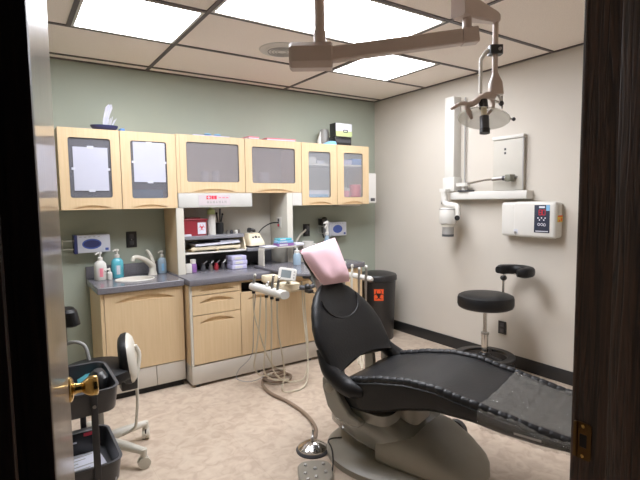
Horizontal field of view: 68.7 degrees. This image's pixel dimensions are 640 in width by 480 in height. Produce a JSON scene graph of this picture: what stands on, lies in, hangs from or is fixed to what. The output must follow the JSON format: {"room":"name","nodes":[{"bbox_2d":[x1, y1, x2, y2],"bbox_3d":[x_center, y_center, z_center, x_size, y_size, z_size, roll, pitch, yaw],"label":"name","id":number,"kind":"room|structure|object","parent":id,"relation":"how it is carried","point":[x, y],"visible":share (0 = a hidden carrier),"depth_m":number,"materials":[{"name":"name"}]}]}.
{"room":"dental clinic","nodes":[
{"label":"dental clinic","id":0,"kind":"room"},
{"bbox_2d":[50,58,374,364],"bbox_3d":[-1.245,-0.148,3.854,4.550,2.368,0.100,-4,6,-34],"label":"wall","id":1,"kind":"structure","parent":0,"point":[141,101],"depth_m":3.77,"materials":[{"name":"green paint"}]},
{"bbox_2d":[62,234,110,253],"bbox_3d":[-1.710,0.027,3.428,0.306,0.134,0.106,-4,6,-34],"label":"glove box","id":2,"kind":"object","parent":1,"relation":"attached to","point":[91,243],"visible":1,"depth_m":3.40,"materials":[{"name":"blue cardboard"}]},
{"bbox_2d":[82,239,101,248],"bbox_3d":[-1.657,0.029,3.401,0.128,0.076,0.001,-4,6,-34],"label":"print","id":3,"kind":"object","parent":2,"relation":"attached to","point":[86,243],"depth_m":3.40,"materials":[{"name":"blue paper"}]},
{"bbox_2d":[54,126,177,209],"bbox_3d":[-1.479,-0.498,3.409,0.768,0.545,0.328,-4,6,-34],"label":"upper cabinet","id":4,"kind":"object","parent":1,"relation":"attached to","point":[123,193],"visible":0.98,"depth_m":3.26,"materials":[{"name":"brown wood"}]},
{"bbox_2d":[71,146,109,191],"bbox_3d":[-1.550,-0.481,3.172,0.238,0.310,0.002,-4,6,-34],"label":"paper sheet","id":5,"kind":"object","parent":4,"relation":"attached to","point":[90,163],"visible":1,"depth_m":3.17,"materials":[{"name":"paper"}]},
{"bbox_2d":[90,104,117,129],"bbox_3d":[-1.504,-0.853,3.258,0.180,0.185,0.124,-4,6,-34],"label":"holder","id":6,"kind":"object","parent":4,"relation":"on","point":[106,125],"visible":0.83,"depth_m":3.27,"materials":[{"name":"blue plastic"}]},
{"bbox_2d":[132,142,165,182],"bbox_3d":[-1.230,-0.561,3.381,0.246,0.302,0.002,-4,6,-34],"label":"paper sheet","id":7,"kind":"object","parent":4,"relation":"attached to","point":[149,162],"visible":1,"depth_m":3.38,"materials":[{"name":"paper"}]},
{"bbox_2d":[85,261,157,283],"bbox_3d":[-1.501,0.249,3.637,0.575,0.131,0.019,-4,6,-34],"label":"backsplash","id":8,"kind":"structure","parent":1,"relation":"attached to","point":[130,268],"depth_m":3.65,"materials":[{"name":"grey laminate"}]},
{"bbox_2d":[126,231,136,247],"bbox_3d":[-1.468,-0.004,3.647,0.078,0.124,0.010,-4,6,-34],"label":"wall outlet","id":9,"kind":"object","parent":1,"relation":"attached to","point":[131,237],"visible":1,"depth_m":3.64,"materials":[{"name":"black plastic"}]},
{"bbox_2d":[175,134,301,193],"bbox_3d":[-0.706,-0.611,3.921,1.090,0.437,0.328,-4,6,-34],"label":"upper cabinet","id":10,"kind":"object","parent":1,"relation":"attached to","point":[239,161],"visible":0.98,"depth_m":3.92,"materials":[{"name":"brown wood"}]},
{"bbox_2d":[201,171,208,181],"bbox_3d":[-0.902,-0.463,3.669,0.062,0.150,0.062,-4,6,-34],"label":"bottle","id":11,"kind":"object","parent":10,"relation":"in","point":[204,174],"visible":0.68,"depth_m":3.64,"materials":[{"name":"white plastic"}]},
{"bbox_2d":[212,171,219,181],"bbox_3d":[-0.827,-0.468,3.719,0.062,0.150,0.062,-4,6,-34],"label":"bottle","id":12,"kind":"object","parent":10,"relation":"in","point":[215,174],"visible":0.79,"depth_m":3.69,"materials":[{"name":"white plastic"}]},
{"bbox_2d":[258,173,268,182],"bbox_3d":[-0.475,-0.494,3.972,0.093,0.150,0.093,-4,6,-34],"label":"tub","id":13,"kind":"object","parent":10,"relation":"in","point":[263,177],"visible":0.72,"depth_m":3.93,"materials":[{"name":"white plastic"}]},
{"bbox_2d":[261,138,294,141],"bbox_3d":[-0.378,-0.863,4.095,0.285,0.026,0.188,-4,6,-34],"label":"folder","id":14,"kind":"object","parent":10,"relation":"on","point":[275,139],"visible":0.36,"depth_m":4.01,"materials":[{"name":"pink paper"}]},
{"bbox_2d":[185,249,295,267],"bbox_3d":[-0.566,0.134,4.250,1.513,0.130,0.032,-4,6,-34],"label":"backsplash","id":15,"kind":"structure","parent":1,"relation":"attached to","point":[251,256],"depth_m":4.04,"materials":[{"name":"grey laminate"}]},
{"bbox_2d":[294,226,309,248],"bbox_3d":[-0.178,-0.028,4.464,0.036,0.204,0.215,3,6,41],"label":"cable","id":16,"kind":"object","parent":1,"relation":"attached to","point":[307,228],"visible":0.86,"depth_m":4.48,"materials":[{"name":"white plastic"}]},
{"bbox_2d":[303,224,309,235],"bbox_3d":[-0.131,-0.097,4.540,0.075,0.120,0.010,-4,6,-34],"label":"wall outlet","id":17,"kind":"object","parent":1,"relation":"attached to","point":[307,233],"visible":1,"depth_m":4.54,"materials":[{"name":"black plastic"}]},
{"bbox_2d":[318,217,326,237],"bbox_3d":[0.031,-0.124,4.609,0.074,0.206,0.074,-4,6,-34],"label":"wall bracket","id":18,"kind":"object","parent":1,"relation":"attached to","point":[320,221],"visible":0.94,"depth_m":4.58,"materials":[{"name":"black plastic"}]},
{"bbox_2d":[321,222,345,236],"bbox_3d":[0.121,-0.111,4.651,0.278,0.141,0.106,-4,6,-34],"label":"glove box","id":19,"kind":"object","parent":1,"relation":"attached to","point":[334,228],"visible":0.86,"depth_m":4.62,"materials":[{"name":"white cardboard"}]},
{"bbox_2d":[333,225,341,232],"bbox_3d":[0.175,-0.110,4.625,0.113,0.080,0.001,-4,6,-34],"label":"print","id":20,"kind":"object","parent":19,"relation":"attached to","point":[336,228],"depth_m":4.62},
{"bbox_2d":[301,142,368,204],"bbox_3d":[0.065,-0.609,4.441,0.759,0.548,0.328,-4,6,-34],"label":"upper cabinet","id":21,"kind":"object","parent":1,"relation":"attached to","point":[333,175],"visible":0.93,"depth_m":4.37,"materials":[{"name":"brown wood"}]},
{"bbox_2d":[309,157,315,162],"bbox_3d":[-0.104,-0.720,4.241,0.100,0.058,0.100,-4,6,-34],"label":"carton","id":22,"kind":"object","parent":21,"relation":"on","point":[311,159],"visible":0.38,"depth_m":4.21,"materials":[{"name":"white cardboard"}]},
{"bbox_2d":[309,190,328,196],"bbox_3d":[-0.063,-0.399,4.322,0.240,0.114,0.171,-4,6,-34],"label":"carton","id":23,"kind":"object","parent":21,"relation":"in","point":[312,193],"visible":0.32,"depth_m":4.25,"materials":[{"name":"cardboard"}]},
{"bbox_2d":[319,129,328,143],"bbox_3d":[0.040,-0.973,4.477,0.100,0.170,0.100,-4,6,-34],"label":"canister","id":24,"kind":"object","parent":21,"relation":"on","point":[324,132],"visible":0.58,"depth_m":4.43,"materials":[{"name":"grey plastic"}]},
{"bbox_2d":[323,141,336,144],"bbox_3d":[0.081,-0.891,4.299,0.170,0.035,0.080,-4,6,-34],"label":"plastic bag","id":25,"kind":"object","parent":21,"relation":"on","point":[328,142],"visible":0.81,"depth_m":4.29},
{"bbox_2d":[309,163,360,168],"bbox_3d":[0.055,-0.702,4.445,0.723,0.016,0.278,-4,6,-34],"label":"shelf","id":26,"kind":"object","parent":21,"relation":"attached to","point":[311,165],"depth_m":4.45,"materials":[{"name":"white laminate"}]},
{"bbox_2d":[329,136,350,145],"bbox_3d":[0.191,-0.928,4.436,0.190,0.084,0.101,-4,6,-34],"label":"carton","id":27,"kind":"object","parent":21,"relation":"on","point":[339,140],"visible":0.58,"depth_m":4.39,"materials":[{"name":"plastic"}]},
{"bbox_2d":[330,123,351,136],"bbox_3d":[0.196,-1.029,4.404,0.195,0.119,0.087,-4,6,-34],"label":"box","id":28,"kind":"object","parent":27,"relation":"on","point":[336,129],"visible":0.99,"depth_m":4.36,"materials":[{"name":"white cardboard"}]},
{"bbox_2d":[344,188,349,196],"bbox_3d":[0.221,-0.428,4.470,0.124,0.140,0.124,-4,6,-34],"label":"tub","id":29,"kind":"object","parent":21,"relation":"in","point":[346,190],"visible":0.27,"depth_m":4.42,"materials":[{"name":"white plastic"}]},
{"bbox_2d":[344,160,351,164],"bbox_3d":[0.214,-0.736,4.466,0.120,0.043,0.140,-4,6,-34],"label":"carton","id":30,"kind":"object","parent":21,"relation":"on","point":[346,162],"visible":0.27,"depth_m":4.42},
{"bbox_2d":[346,159,360,164],"bbox_3d":[0.316,-0.751,4.534,0.115,0.058,0.140,-4,6,-34],"label":"carton","id":31,"kind":"object","parent":21,"relation":"on","point":[354,161],"visible":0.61,"depth_m":4.47,"materials":[{"name":"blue cardboard"}]},
{"bbox_2d":[332,173,375,205],"bbox_3d":[0.311,-0.493,4.615,0.357,0.315,0.326,-4,6,-34],"label":"dispenser","id":32,"kind":"object","parent":21,"relation":"attached to","point":[372,176],"visible":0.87,"depth_m":4.55,"materials":[{"name":"white plastic"}]},
{"bbox_2d":[349,185,360,196],"bbox_3d":[0.342,-0.451,4.549,0.113,0.170,0.113,-4,6,-34],"label":"tub","id":33,"kind":"object","parent":21,"relation":"in","point":[355,190],"visible":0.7,"depth_m":4.50,"materials":[{"name":"plastic"}]},
{"bbox_2d":[46,0,584,100],"bbox_3d":[-0.269,-1.248,2.279,4.550,0.060,3.660,-4,6,-34],"label":"ceiling","id":34,"kind":"structure","parent":0,"point":[553,25],"depth_m":3.12,"materials":[{"name":"tile"}]},
{"bbox_2d":[71,0,204,43],"bbox_3d":[-1.028,-1.233,2.614,0.584,0.008,0.584,-4,6,-34],"label":"recessed light","id":35,"kind":"object","parent":34,"relation":"in","point":[144,19],"visible":1,"depth_m":2.60,"materials":[{"name":"white plastic"}]},
{"bbox_2d":[259,42,289,56],"bbox_3d":[-0.258,-1.284,3.183,0.310,0.020,0.310,-4,6,-34],"label":"ceiling speaker","id":36,"kind":"object","parent":34,"relation":"attached to","point":[275,49],"visible":0.71,"depth_m":3.13,"materials":[{"name":"white plastic"}]},
{"bbox_2d":[268,47,288,56],"bbox_3d":[-0.258,-1.276,3.184,0.196,0.004,0.196,-4,6,-34],"label":"grille","id":37,"kind":"object","parent":36,"relation":"attached to","point":[273,51],"depth_m":3.17,"materials":[{"name":"grey plastic"}]},
{"bbox_2d":[47,0,583,102],"bbox_3d":[-0.273,-1.216,2.288,4.350,0.008,3.444,-4,6,-34],"label":"trim","id":38,"kind":"structure","parent":34,"relation":"attached to","point":[207,12],"depth_m":3.28,"materials":[{"name":"brown metal"}]},
{"bbox_2d":[211,0,445,42],"bbox_3d":[0.071,-1.248,2.617,1.193,0.008,0.584,-4,6,-34],"label":"recessed light","id":39,"kind":"object","parent":34,"relation":"in","point":[349,21],"visible":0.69,"depth_m":2.62,"materials":[{"name":"white plastic"}]},
{"bbox_2d":[332,55,436,80],"bbox_3d":[0.490,-1.339,3.628,0.584,0.008,0.584,-4,6,-34],"label":"recessed light","id":40,"kind":"object","parent":34,"relation":"in","point":[385,68],"visible":0.74,"depth_m":3.62,"materials":[{"name":"white plastic"}]},
{"bbox_2d":[289,0,515,134],"bbox_3d":[0.376,-0.829,1.992,1.021,0.741,0.214,-1,5,-7],"label":"lamp","id":41,"kind":"object","parent":34,"relation":"hanging from","point":[318,55],"visible":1,"depth_m":1.94,"materials":[{"name":"beige metal"}]},
{"bbox_2d":[71,329,572,479],"bbox_3d":[0.054,1.203,2.051,4.550,0.060,4.700,-4,6,-34],"label":"floor","id":42,"kind":"structure","parent":0,"point":[230,428],"depth_m":2.72,"materials":[{"name":"tile"}]},
{"bbox_2d":[68,361,121,479],"bbox_3d":[-0.940,0.862,1.700,0.378,0.705,0.356,-4,6,-34],"label":"utility cart","id":43,"kind":"object","parent":42,"relation":"on","point":[83,405],"visible":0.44,"depth_m":1.63,"materials":[{"name":"grey plastic"}]},
{"bbox_2d":[72,426,92,455],"bbox_3d":[-0.961,0.794,1.814,0.170,0.098,0.038,-4,6,-34],"label":"case","id":44,"kind":"object","parent":43,"relation":"on","point":[82,438],"visible":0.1,"depth_m":1.82,"materials":[{"name":"black plastic"}]},
{"bbox_2d":[77,373,89,382],"bbox_3d":[-0.901,0.539,1.815,0.070,0.048,0.034,-4,6,-34],"label":"glove","id":45,"kind":"object","parent":43,"relation":"on","point":[80,380],"visible":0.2,"depth_m":1.80,"materials":[{"name":"teal rubber"}]},
{"bbox_2d":[68,361,118,419],"bbox_3d":[-0.944,0.553,1.674,0.378,0.085,0.338,-4,6,-34],"label":"tray","id":46,"kind":"object","parent":43,"relation":"on","point":[82,405],"depth_m":1.62,"materials":[{"name":"grey plastic"}]},
{"bbox_2d":[74,451,116,479],"bbox_3d":[-0.879,0.846,1.698,0.201,0.011,0.251,-5,6,-39],"label":"document","id":47,"kind":"object","parent":43,"relation":"on","point":[86,460],"visible":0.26,"depth_m":1.77,"materials":[{"name":"white paper"}]},
{"bbox_2d":[74,453,93,471],"bbox_3d":[-0.886,0.841,1.701,0.156,0.001,0.199,-5,6,-39],"label":"print","id":48,"kind":"object","parent":47,"relation":"on","point":[86,460],"depth_m":1.77,"materials":[{"name":"white paper"}]},
{"bbox_2d":[88,368,107,389],"bbox_3d":[-0.836,0.531,1.746,0.082,0.090,0.128,-4,6,-34],"label":"pouch","id":49,"kind":"object","parent":43,"relation":"on","point":[102,375],"visible":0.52,"depth_m":1.72,"materials":[{"name":"black plastic"}]},
{"bbox_2d":[74,424,121,479],"bbox_3d":[-0.941,0.817,1.696,0.378,0.085,0.338,-4,6,-34],"label":"tray","id":50,"kind":"object","parent":43,"relation":"on","point":[110,449],"depth_m":1.67,"materials":[{"name":"grey plastic"}]},
{"bbox_2d":[65,306,150,469],"bbox_3d":[-1.175,0.761,2.441,0.575,0.790,0.563,-4,6,-34],"label":"stool","id":51,"kind":"object","parent":42,"relation":"on","point":[125,367],"visible":0.59,"depth_m":2.45,"materials":[{"name":"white plastic"}]},
{"bbox_2d":[90,286,185,398],"bbox_3d":[-1.349,0.701,3.467,0.550,0.742,0.470,-4,6,-34],"label":"base cabinet","id":52,"kind":"object","parent":42,"relation":"on","point":[154,318],"visible":0.73,"depth_m":3.30,"materials":[{"name":"brown wood"}]},
{"bbox_2d":[85,261,183,294],"bbox_3d":[-1.360,0.322,3.434,0.575,0.246,0.520,-4,6,-34],"label":"countertop","id":53,"kind":"structure","parent":52,"relation":"on","point":[136,277],"depth_m":3.35,"materials":[{"name":"grey laminate"}]},
{"bbox_2d":[94,252,106,280],"bbox_3d":[-1.594,0.188,3.396,0.084,0.205,0.072,-4,6,-34],"label":"pump bottle","id":54,"kind":"object","parent":53,"relation":"on","point":[100,265],"visible":1,"depth_m":3.37,"materials":[{"name":"white plastic"}]},
{"bbox_2d":[104,268,112,279],"bbox_3d":[-1.543,0.247,3.405,0.038,0.085,0.065,2,6,34],"label":"pump bottle","id":55,"kind":"object","parent":53,"relation":"on","point":[109,273],"visible":1,"depth_m":3.40,"materials":[{"name":"white plastic"}]},
{"bbox_2d":[111,249,123,277],"bbox_3d":[-1.513,0.174,3.495,0.086,0.215,0.064,-4,6,-34],"label":"pump bottle","id":56,"kind":"object","parent":53,"relation":"on","point":[117,266],"visible":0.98,"depth_m":3.48,"materials":[{"name":"teal plastic"}]},
{"bbox_2d":[115,276,154,281],"bbox_3d":[-1.346,0.362,3.419,0.276,0.167,0.227,-4,6,-34],"label":"sink basin","id":57,"kind":"object","parent":53,"relation":"in","point":[133,278],"depth_m":3.47,"materials":[{"name":"white ceramic"}]},
{"bbox_2d":[131,249,156,274],"bbox_3d":[-1.344,0.176,3.556,0.068,0.199,0.232,2,6,33],"label":"faucet","id":58,"kind":"object","parent":53,"relation":"on","point":[151,264],"visible":1,"depth_m":3.60,"materials":[{"name":"white metal"}]},
{"bbox_2d":[157,250,166,273],"bbox_3d":[-1.248,0.171,3.691,0.072,0.180,0.061,-4,6,-34],"label":"pump bottle","id":59,"kind":"object","parent":53,"relation":"on","point":[162,266],"visible":1,"depth_m":3.68,"materials":[{"name":"blue plastic"}]},
{"bbox_2d":[185,341,317,386],"bbox_3d":[-0.425,0.933,4.047,1.570,0.158,0.568,-4,6,-34],"label":"board","id":60,"kind":"object","parent":42,"relation":"on","point":[196,375],"visible":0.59,"depth_m":3.60,"materials":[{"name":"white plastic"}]},
{"bbox_2d":[183,281,241,366],"bbox_3d":[-0.920,0.595,3.687,0.388,0.585,0.570,-4,6,-34],"label":"base cabinet","id":61,"kind":"object","parent":60,"relation":"on","point":[212,313],"visible":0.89,"depth_m":3.44,"materials":[{"name":"brown wood"}]},
{"bbox_2d":[239,279,277,355],"bbox_3d":[-0.629,0.575,3.882,0.310,0.585,0.570,-4,6,-34],"label":"base cabinet","id":62,"kind":"object","parent":60,"relation":"on","point":[246,296],"visible":0.51,"depth_m":3.64,"materials":[{"name":"brown wood"}]},
{"bbox_2d":[275,267,361,347],"bbox_3d":[-0.138,0.541,4.209,0.868,0.585,0.570,-4,6,-34],"label":"base cabinet","id":63,"kind":"object","parent":60,"relation":"on","point":[290,312],"visible":0.16,"depth_m":3.83,"materials":[{"name":"brown wood"}]},
{"bbox_2d":[167,249,364,286],"bbox_3d":[-0.432,0.178,3.986,1.588,0.177,0.623,-4,6,-34],"label":"countertop","id":64,"kind":"structure","parent":63,"relation":"on","point":[199,278],"depth_m":3.76,"materials":[{"name":"grey laminate"}]},
{"bbox_2d":[186,264,191,273],"bbox_3d":[-1.028,0.222,3.640,0.050,0.070,0.060,-4,6,-34],"label":"carton","id":65,"kind":"object","parent":64,"relation":"on","point":[188,266],"visible":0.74,"depth_m":3.62,"materials":[{"name":"white cardboard"}]},
{"bbox_2d":[190,259,196,272],"bbox_3d":[-0.998,0.201,3.683,0.056,0.104,0.056,-4,6,-34],"label":"bottle","id":66,"kind":"object","parent":64,"relation":"on","point":[192,261],"visible":0.88,"depth_m":3.66,"materials":[{"name":"purple plastic"}]},
{"bbox_2d":[208,260,213,270],"bbox_3d":[-0.871,0.205,3.757,0.053,0.080,0.039,-4,6,-34],"label":"bottle","id":67,"kind":"object","parent":64,"relation":"on","point":[210,268],"visible":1,"depth_m":3.74,"materials":[{"name":"plastic"}]},
{"bbox_2d":[221,259,225,269],"bbox_3d":[-0.784,0.199,3.816,0.053,0.080,0.039,-4,6,-34],"label":"jar","id":68,"kind":"object","parent":64,"relation":"on","point":[223,267],"visible":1,"depth_m":3.80,"materials":[{"name":"plastic"}]},
{"bbox_2d":[164,193,301,274],"bbox_3d":[-0.705,-0.084,3.959,1.105,0.617,0.328,-4,6,-34],"label":"shelf unit","id":69,"kind":"object","parent":64,"relation":"on","point":[244,211],"visible":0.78,"depth_m":4.01,"materials":[{"name":"laminate"}]},
{"bbox_2d":[184,217,207,235],"bbox_3d":[-1.022,-0.108,3.741,0.210,0.143,0.160,-4,6,-34],"label":"sharps container","id":70,"kind":"object","parent":69,"relation":"on","point":[195,226],"visible":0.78,"depth_m":3.69,"materials":[{"name":"red plastic"}]},
{"bbox_2d":[207,207,215,234],"bbox_3d":[-0.881,-0.154,3.796,0.068,0.220,0.068,-4,6,-34],"label":"spray can","id":71,"kind":"object","parent":69,"relation":"on","point":[211,222],"visible":1,"depth_m":3.77,"materials":[{"name":"white metal"}]},
{"bbox_2d":[185,245,239,251],"bbox_3d":[-0.890,0.061,3.849,0.410,0.039,0.229,-4,6,-34],"label":"paper tray","id":72,"kind":"object","parent":69,"relation":"on","point":[190,249],"visible":0.93,"depth_m":3.77,"materials":[{"name":"beige plastic"}]},
{"bbox_2d":[187,241,239,246],"bbox_3d":[-0.875,0.022,3.840,0.370,0.024,0.220,-4,6,-34],"label":"paper stack","id":73,"kind":"object","parent":72,"relation":"on","point":[204,243],"visible":0.79,"depth_m":3.77,"materials":[{"name":"paper"}]},
{"bbox_2d":[213,238,238,241],"bbox_3d":[-0.784,0.000,3.891,0.160,0.007,0.170,-4,6,-34],"label":"envelope","id":74,"kind":"object","parent":73,"relation":"on","point":[230,239],"visible":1,"depth_m":3.87,"materials":[{"name":"paper"}]},
{"bbox_2d":[199,195,229,204],"bbox_3d":[-0.822,-0.313,3.662,0.258,0.080,0.004,-4,6,-34],"label":"sticker","id":75,"kind":"object","parent":69,"relation":"attached to","point":[203,199],"visible":1,"depth_m":3.66,"materials":[{"name":"white paper"}]},
{"bbox_2d":[185,232,243,239],"bbox_3d":[-0.902,-0.033,3.841,0.529,0.026,0.273,-4,6,-34],"label":"shelf","id":76,"kind":"object","parent":69,"relation":"attached to","point":[239,235],"depth_m":3.76,"materials":[{"name":"grey laminate"}]},
{"bbox_2d":[185,248,245,254],"bbox_3d":[-0.904,0.088,3.855,0.529,0.012,0.263,-4,6,-34],"label":"shelf","id":77,"kind":"object","parent":69,"relation":"attached to","point":[227,249],"depth_m":3.78,"materials":[{"name":"white laminate"}]},
{"bbox_2d":[216,222,223,233],"bbox_3d":[-0.832,-0.099,3.882,0.068,0.095,0.068,-4,6,-34],"label":"pen cup","id":78,"kind":"object","parent":69,"relation":"on","point":[219,225],"visible":0.91,"depth_m":3.85,"materials":[{"name":"black plastic"}]},
{"bbox_2d":[245,247,271,250],"bbox_3d":[-0.566,0.067,4.060,0.259,0.026,0.298,-4,6,-34],"label":"shelf","id":79,"kind":"object","parent":69,"relation":"attached to","point":[246,248],"depth_m":3.91,"materials":[{"name":"grey laminate"}]},
{"bbox_2d":[244,222,278,247],"bbox_3d":[-0.502,-0.052,4.077,0.330,0.204,0.189,-4,6,-34],"label":"mixer","id":80,"kind":"object","parent":69,"relation":"on","point":[254,239],"visible":0.96,"depth_m":3.98,"materials":[{"name":"beige plastic"}]},
{"bbox_2d":[276,217,280,227],"bbox_3d":[-0.366,-0.155,4.161,0.009,0.095,0.080,-4,6,-34],"label":"wall outlet","id":81,"kind":"object","parent":69,"relation":"attached to","point":[278,218],"visible":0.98,"depth_m":4.15,"materials":[{"name":"white plastic"}]},
{"bbox_2d":[227,264,246,269],"bbox_3d":[-0.688,0.215,3.869,0.130,0.035,0.121,-4,6,-34],"label":"tissue box","id":82,"kind":"object","parent":64,"relation":"on","point":[241,266],"visible":0.88,"depth_m":3.82,"materials":[{"name":"purple cardboard"}]},
{"bbox_2d":[227,260,246,264],"bbox_3d":[-0.685,0.179,3.868,0.130,0.035,0.121,-4,6,-34],"label":"tissue box","id":83,"kind":"object","parent":82,"relation":"on","point":[236,262],"visible":0.87,"depth_m":3.82,"materials":[{"name":"purple cardboard"}]},
{"bbox_2d":[226,254,245,260],"bbox_3d":[-0.691,0.143,3.861,0.130,0.035,0.121,-4,6,-34],"label":"tissue box","id":84,"kind":"object","parent":83,"relation":"on","point":[237,256],"visible":1,"depth_m":3.82,"materials":[{"name":"purple cardboard"}]},
{"bbox_2d":[255,262,310,275],"bbox_3d":[-0.213,0.230,3.692,0.340,0.021,0.675,-4,6,-34],"label":"work surface","id":85,"kind":"object","parent":64,"relation":"on","point":[302,270],"visible":0.45,"depth_m":3.73,"materials":[{"name":"grey laminate"}]},
{"bbox_2d":[258,245,303,265],"bbox_3d":[-0.322,0.125,3.955,0.392,0.147,0.095,-4,6,-34],"label":"riser","id":86,"kind":"object","parent":85,"relation":"on","point":[261,259],"visible":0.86,"depth_m":3.86,"materials":[{"name":"white laminate"}]},
{"bbox_2d":[259,245,276,247],"bbox_3d":[-0.428,0.054,3.874,0.115,0.009,0.102,-4,6,-34],"label":"notepad","id":87,"kind":"object","parent":86,"relation":"on","point":[266,246],"visible":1,"depth_m":3.83,"materials":[{"name":"white paper"}]},
{"bbox_2d":[273,243,293,246],"bbox_3d":[-0.308,0.037,3.958,0.160,0.025,0.076,-4,6,-34],"label":"box","id":88,"kind":"object","parent":86,"relation":"on","point":[274,244],"visible":0.82,"depth_m":3.92,"materials":[{"name":"cardboard"}]},
{"bbox_2d":[274,240,292,243],"bbox_3d":[-0.308,0.013,3.956,0.150,0.021,0.076,-4,6,-34],"label":"box","id":89,"kind":"object","parent":88,"relation":"on","point":[285,241],"visible":0.89,"depth_m":3.92,"materials":[{"name":"cardboard"}]},
{"bbox_2d":[274,237,291,240],"bbox_3d":[-0.312,-0.008,3.951,0.130,0.021,0.076,-4,6,-34],"label":"box","id":90,"kind":"object","parent":89,"relation":"on","point":[282,238],"visible":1,"depth_m":3.92,"materials":[{"name":"teal"}]},
{"bbox_2d":[293,248,300,264],"bbox_3d":[-0.191,0.133,3.884,0.068,0.140,0.068,-4,6,-34],"label":"squeeze bottle","id":91,"kind":"object","parent":85,"relation":"on","point":[296,256],"visible":0.99,"depth_m":3.86,"materials":[{"name":"blue plastic"}]},
{"bbox_2d":[302,241,315,248],"bbox_3d":[-0.101,0.099,4.279,0.103,0.182,0.139,2,5,27],"label":"pitcher","id":92,"kind":"object","parent":64,"relation":"on","point":[307,244],"visible":0.27,"depth_m":4.21,"materials":[{"name":"white plastic"}]},
{"bbox_2d":[324,221,329,240],"bbox_3d":[0.063,-0.001,4.383,0.092,0.360,0.068,-4,6,-34],"label":"spray bottle","id":93,"kind":"object","parent":64,"relation":"on","point":[326,223],"visible":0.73,"depth_m":4.37,"materials":[{"name":"white plastic"}]},
{"bbox_2d":[236,267,315,392],"bbox_3d":[-0.241,0.620,3.330,0.561,0.898,0.548,-4,6,-34],"label":"dental delivery unit","id":94,"kind":"object","parent":42,"relation":"on","point":[281,290],"visible":0.95,"depth_m":3.22,"materials":[{"name":"white plastic"}]},
{"bbox_2d":[261,369,326,458],"bbox_3d":[-0.207,1.044,3.034,0.252,0.101,1.257,-2,5,-14],"label":"foot pedal","id":95,"kind":"object","parent":42,"relation":"on","point":[312,448],"visible":0.88,"depth_m":2.55,"materials":[{"name":"grey metal"}]},
{"bbox_2d":[297,437,341,479],"bbox_3d":[-0.008,1.111,2.381,0.193,0.070,0.379,0,5,11],"label":"control plate","id":96,"kind":"object","parent":42,"relation":"on","point":[317,469],"visible":1,"depth_m":2.31,"materials":[{"name":"metal"}]},
{"bbox_2d":[362,270,396,339],"bbox_3d":[0.562,0.627,4.584,0.378,0.652,0.378,-4,6,-34],"label":"waste bin","id":97,"kind":"object","parent":42,"relation":"on","point":[380,291],"visible":0.71,"depth_m":4.43,"materials":[{"name":"black plastic"}]},
{"bbox_2d":[301,255,571,479],"bbox_3d":[0.557,0.605,2.293,1.562,1.077,0.650,3,6,39],"label":"dental chair","id":98,"kind":"object","parent":42,"relation":"on","point":[391,421],"visible":0.85,"depth_m":2.25,"materials":[{"name":"leather"}]},
{"bbox_2d":[299,238,349,284],"bbox_3d":[0.043,0.124,2.643,0.155,0.245,0.367,3,6,35],"label":"headrest cover","id":99,"kind":"object","parent":98,"relation":"on","point":[325,259],"visible":1,"depth_m":2.60,"materials":[{"name":"pink paper"}]},
{"bbox_2d":[343,261,373,368],"bbox_3d":[0.270,0.548,3.713,0.197,0.734,0.670,-3,5,-20],"label":"dental instrument holder","id":100,"kind":"object","parent":98,"relation":"attached to","point":[352,275],"visible":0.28,"depth_m":3.63,"materials":[{"name":"white plastic"}]},
{"bbox_2d":[456,264,534,367],"bbox_3d":[1.254,0.613,3.498,0.553,0.841,0.530,-4,6,-34],"label":"stool","id":101,"kind":"object","parent":42,"relation":"on","point":[482,301],"visible":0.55,"depth_m":3.43,"materials":[{"name":"black leather"}]},
{"bbox_2d":[374,45,583,371],"bbox_3d":[1.622,-0.164,3.573,0.100,2.368,3.560,-4,6,-34],"label":"wall","id":102,"kind":"structure","parent":0,"point":[543,94],"depth_m":3.88,"materials":[{"name":"beige paint"}]},
{"bbox_2d":[394,320,572,385],"bbox_3d":[1.560,0.964,3.686,0.008,0.102,3.444,-4,6,-34],"label":"baseboard","id":103,"kind":"structure","parent":102,"relation":"attached to","point":[544,370],"depth_m":3.85,"materials":[{"name":"black plastic"}]},
{"bbox_2d":[439,96,532,236],"bbox_3d":[1.278,-0.605,3.745,0.228,1.183,0.793,-4,6,-34],"label":"dental x-ray machine","id":104,"kind":"object","parent":102,"relation":"attached to","point":[452,182],"visible":1,"depth_m":3.97,"materials":[{"name":"white plastic"}]},
{"bbox_2d":[498,320,505,334],"bbox_3d":[1.473,0.709,3.787,0.010,0.107,0.073,-4,6,-34],"label":"wall outlet","id":105,"kind":"object","parent":102,"relation":"attached to","point":[501,324],"visible":1,"depth_m":3.78,"materials":[{"name":"black plastic"}]},
{"bbox_2d":[492,133,526,190],"bbox_3d":[1.460,-0.596,3.630,0.054,0.420,0.271,-4,6,-34],"label":"wall panel","id":106,"kind":"object","parent":102,"relation":"attached to","point":[509,157],"visible":0.98,"depth_m":3.61,"materials":[{"name":"metal"}]},
{"bbox_2d":[502,201,562,238],"bbox_3d":[1.559,-0.153,3.476,0.111,0.264,0.451,-4,6,-34],"label":"control box","id":107,"kind":"object","parent":102,"relation":"attached to","point":[538,219],"visible":1,"depth_m":3.41,"materials":[{"name":"white plastic"}]},
{"bbox_3d":[0.735,0.071,0.913,4.350,2.368,0.116,-4,6,-34],"label":"wall","id":108,"kind":"structure","parent":0,"visible":0},
{"bbox_2d":[27,0,98,479],"bbox_3d":[-0.381,0.255,0.700,0.104,2.042,0.846,-3,5,-27],"label":"door","id":109,"kind":"structure","parent":108,"relation":"in","point":[63,388],"depth_m":0.62,"materials":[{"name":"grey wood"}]},
{"bbox_2d":[0,0,639,479],"bbox_3d":[0.139,0.222,0.511,0.995,2.150,0.164,-4,6,-34],"label":"door frame","id":110,"kind":"structure","parent":108,"relation":"attached to","point":[605,420],"depth_m":0.71,"materials":[{"name":"brown wood"}]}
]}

